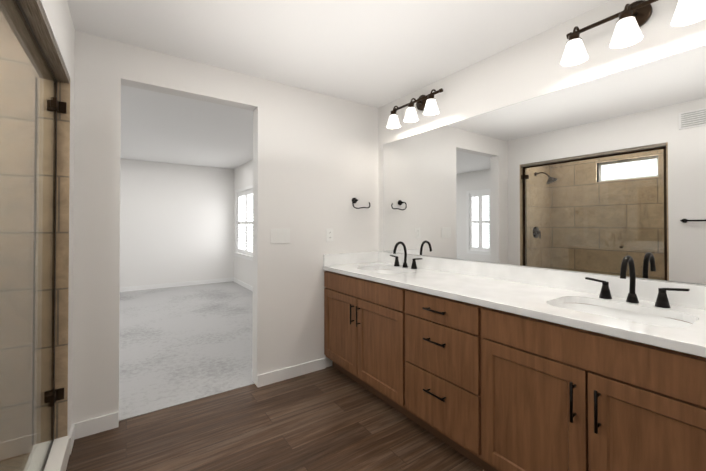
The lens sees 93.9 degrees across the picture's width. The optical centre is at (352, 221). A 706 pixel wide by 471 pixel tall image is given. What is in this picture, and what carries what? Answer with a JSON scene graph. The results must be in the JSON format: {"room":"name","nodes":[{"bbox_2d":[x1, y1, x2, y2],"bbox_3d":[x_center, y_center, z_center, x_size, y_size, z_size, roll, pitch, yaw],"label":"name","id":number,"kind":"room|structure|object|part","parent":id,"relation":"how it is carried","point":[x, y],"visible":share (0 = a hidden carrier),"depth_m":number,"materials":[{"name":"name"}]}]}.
{"room":"bathroom","nodes":[
{"label":"bathroom","id":0,"kind":"room"},
{"bbox_2d":[40,0,74,435],"bbox_3d":[-0.597,0.057,0.304,0.125,2.420,3.920,0,-1,-35],"label":"wall","id":1,"kind":"structure","parent":0,"point":[58,17],"depth_m":1.83,"materials":[{"name":"white paint"}]},
{"bbox_2d":[0,12,69,461],"bbox_3d":[-1.648,0.062,0.922,1.154,2.420,1.570,0,-1,-35],"label":"shower wall tile","id":2,"kind":"structure","parent":1,"relation":"attached to","point":[62,265],"depth_m":1.77,"materials":[{"name":"tile"}]},
{"bbox_2d":[120,159,233,286],"bbox_3d":[-4.552,0.072,6.104,4.540,2.500,0.120,0,-1,-35],"label":"wall","id":3,"kind":"structure","parent":0,"point":[176,222],"depth_m":6.68,"materials":[{"name":"white paint"}]},
{"bbox_2d":[120,277,232,291],"bbox_3d":[-4.530,1.276,6.026,4.500,0.090,0.014,0,-1,-35],"label":"baseboard","id":4,"kind":"structure","parent":3,"relation":"attached to","point":[166,285],"depth_m":6.66,"materials":[{"name":"white wood"}]},
{"bbox_2d":[119,281,254,420],"bbox_3d":[-3.165,1.325,4.048,4.810,0.054,5.060,0,-1,-35],"label":"floor","id":5,"kind":"structure","parent":0,"point":[179,345],"depth_m":3.46,"materials":[{"name":"grey carpet"}]},
{"bbox_2d":[121,85,252,168],"bbox_3d":[-3.182,-1.247,4.097,4.810,0.100,5.000,0,-1,-35],"label":"ceiling","id":6,"kind":"structure","parent":0,"point":[161,127],"depth_m":4.34,"materials":[{"name":"white paint"}]},
{"bbox_2d":[72,31,377,423],"bbox_3d":[-1.748,0.033,1.964,4.770,2.500,0.120,0,-1,-35],"label":"wall","id":7,"kind":"structure","parent":0,"point":[315,163],"depth_m":2.61,"materials":[{"name":"white paint"}]},
{"bbox_2d":[69,412,118,432],"bbox_3d":[-2.585,1.233,1.458,2.530,0.090,0.014,0,-1,-35],"label":"baseboard","id":8,"kind":"structure","parent":7,"relation":"attached to","point":[113,416],"depth_m":1.99,"materials":[{"name":"white wood"}]},
{"bbox_2d":[271,229,289,243],"bbox_3d":[-0.588,0.119,2.682,0.165,0.120,0.009,0,-1,-35],"label":"switch plate","id":9,"kind":"object","parent":7,"relation":"attached to","point":[278,236],"visible":1,"depth_m":2.68,"materials":[{"name":"white plastic"}]},
{"bbox_2d":[257,358,325,386],"bbox_3d":[-0.493,1.245,2.734,0.605,0.090,0.014,0,-1,-35],"label":"baseboard","id":10,"kind":"structure","parent":7,"relation":"attached to","point":[275,376],"depth_m":2.71,"materials":[{"name":"white wood"}]},
{"bbox_2d":[326,229,332,241],"bbox_3d":[-0.208,0.122,2.944,0.072,0.116,0.008,0,-1,-35],"label":"electrical outlet plate","id":11,"kind":"object","parent":7,"relation":"attached to","point":[329,235],"visible":1,"depth_m":2.94,"materials":[{"name":"white plastic"}]},
{"bbox_2d":[352,198,369,208],"bbox_3d":[0.068,-0.169,3.107,0.206,0.107,0.056,0,-1,-35],"label":"towel ring","id":12,"kind":"object","parent":7,"relation":"attached to","point":[354,200],"visible":1,"depth_m":3.08,"materials":[{"name":"black metal"}]},
{"bbox_2d":[66,366,484,470],"bbox_3d":[0.425,1.298,0.958,2.555,0.050,4.100,0,-1,-35],"label":"floor","id":13,"kind":"structure","parent":0,"point":[330,418],"depth_m":1.96,"materials":[{"name":"wood"}]},
{"bbox_2d":[0,454,29,470],"bbox_3d":[-1.645,1.260,0.913,0.898,0.025,1.546,0,-1,-35],"label":"pan","id":14,"kind":"object","parent":13,"relation":"on","point":[19,463],"depth_m":1.70,"materials":[{"name":"tile"}]},
{"bbox_2d":[24,435,69,470],"bbox_3d":[-1.196,1.217,1.165,0.143,0.115,1.451,0,-1,-35],"label":"curb","id":15,"kind":"object","parent":13,"relation":"on","point":[58,457],"visible":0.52,"depth_m":1.65,"materials":[{"name":"white stone"}]},
{"bbox_2d":[0,0,69,470],"bbox_3d":[-1.205,0.183,1.169,0.138,1.952,1.451,0,-1,-35],"label":"shower frame","id":16,"kind":"object","parent":15,"relation":"on","point":[32,13],"visible":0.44,"depth_m":1.64,"materials":[{"name":"brown metal"}]},
{"bbox_2d":[0,0,55,470],"bbox_3d":[-1.278,0.206,1.300,0.008,1.896,1.089,0,-1,-35],"label":"shower door","id":17,"kind":"structure","parent":16,"relation":"attached to","point":[28,141],"depth_m":1.26,"materials":[{"name":"clear glass"}]},
{"bbox_2d":[323,251,705,470],"bbox_3d":[0.853,0.781,1.802,0.654,1.000,3.077,0,-1,-35],"label":"bathroom vanity","id":18,"kind":"object","parent":13,"relation":"on","point":[499,380],"depth_m":1.53,"materials":[{"name":"brown wood"}]},
{"bbox_2d":[390,241,421,268],"bbox_3d":[0.399,0.278,2.771,0.157,0.221,0.379,0,-1,-35],"label":"faucet","id":19,"kind":"object","parent":18,"relation":"on","point":[413,265],"visible":1,"depth_m":2.78,"materials":[{"name":"black metal"}]},
{"bbox_3d":[0.663,0.727,1.532,0.038,0.474,2.381,0,-1,-35],"label":"bathroom vanity handle","id":20,"kind":"part","parent":18,"relation":"part of","materials":[{"name":"black metal"}]},
{"bbox_3d":[0.863,0.423,1.812,0.629,0.285,3.077,0,-1,-35],"label":"bathroom vanity top","id":21,"kind":"part","parent":18,"relation":"part of","materials":[{"name":"white stone"}]},
{"bbox_2d":[585,255,689,307],"bbox_3d":[1.263,0.266,1.514,0.157,0.221,0.379,0,-1,-35],"label":"faucet","id":22,"kind":"object","parent":18,"relation":"on","point":[662,300],"visible":1,"depth_m":1.52,"materials":[{"name":"black metal"}]},
{"bbox_2d":[67,0,610,107],"bbox_3d":[-0.018,-1.200,0.714,3.590,0.100,4.160,0,-1,-35],"label":"ceiling","id":23,"kind":"structure","parent":0,"point":[377,53],"depth_m":2.00,"materials":[{"name":"white paint"}]},
{"bbox_2d":[234,0,705,286],"bbox_3d":[-0.030,0.049,3.728,0.220,2.500,9.160,0,-1,-35],"label":"wall","id":24,"kind":"structure","parent":0,"point":[530,68],"depth_m":2.04,"materials":[{"name":"white paint"}]},
{"bbox_2d":[233,277,252,291],"bbox_3d":[-1.271,1.269,5.315,0.014,0.090,4.880,0,-1,-35],"label":"baseboard","id":25,"kind":"structure","parent":24,"relation":"attached to","point":[235,280],"depth_m":6.68,"materials":[{"name":"white wood"}]},
{"bbox_2d":[235,185,252,260],"bbox_3d":[-2.139,0.032,6.665,0.152,1.430,1.370,0,-1,-35],"label":"bedroom window","id":26,"kind":"structure","parent":24,"relation":"in","point":[239,222],"depth_m":6.80,"materials":[{"name":"white glass"}]},
{"bbox_2d":[387,88,442,128],"bbox_3d":[0.509,-0.941,2.718,0.205,0.232,0.550,0,-1,-35],"label":"light","id":27,"kind":"object","parent":24,"relation":"attached to","point":[420,101],"depth_m":2.68,"materials":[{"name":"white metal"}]},
{"bbox_3d":[0.474,-0.876,2.693,0.120,0.100,0.550,0,-1,-35],"label":"sconce light shade","id":28,"kind":"part","parent":27,"relation":"part of","materials":[{"name":"white glass"}]},
{"bbox_2d":[383,44,705,284],"bbox_3d":[1.142,-0.239,1.966,0.006,1.036,2.985,0,-1,-35],"label":"mirror","id":29,"kind":"object","parent":24,"relation":"attached to","point":[605,174],"visible":1,"depth_m":1.83,"materials":[{"name":"grey mirror"}]},
{"bbox_2d":[561,0,705,65],"bbox_3d":[1.305,-0.952,1.560,0.205,0.232,0.550,0,-1,-35],"label":"light","id":30,"kind":"object","parent":24,"relation":"attached to","point":[640,11],"depth_m":1.55,"materials":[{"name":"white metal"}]},
{"bbox_3d":[1.270,-0.887,1.536,0.120,0.100,0.550,0,-1,-35],"label":"sconce light shade","id":31,"kind":"part","parent":30,"relation":"part of","materials":[{"name":"white glass"}]}
]}

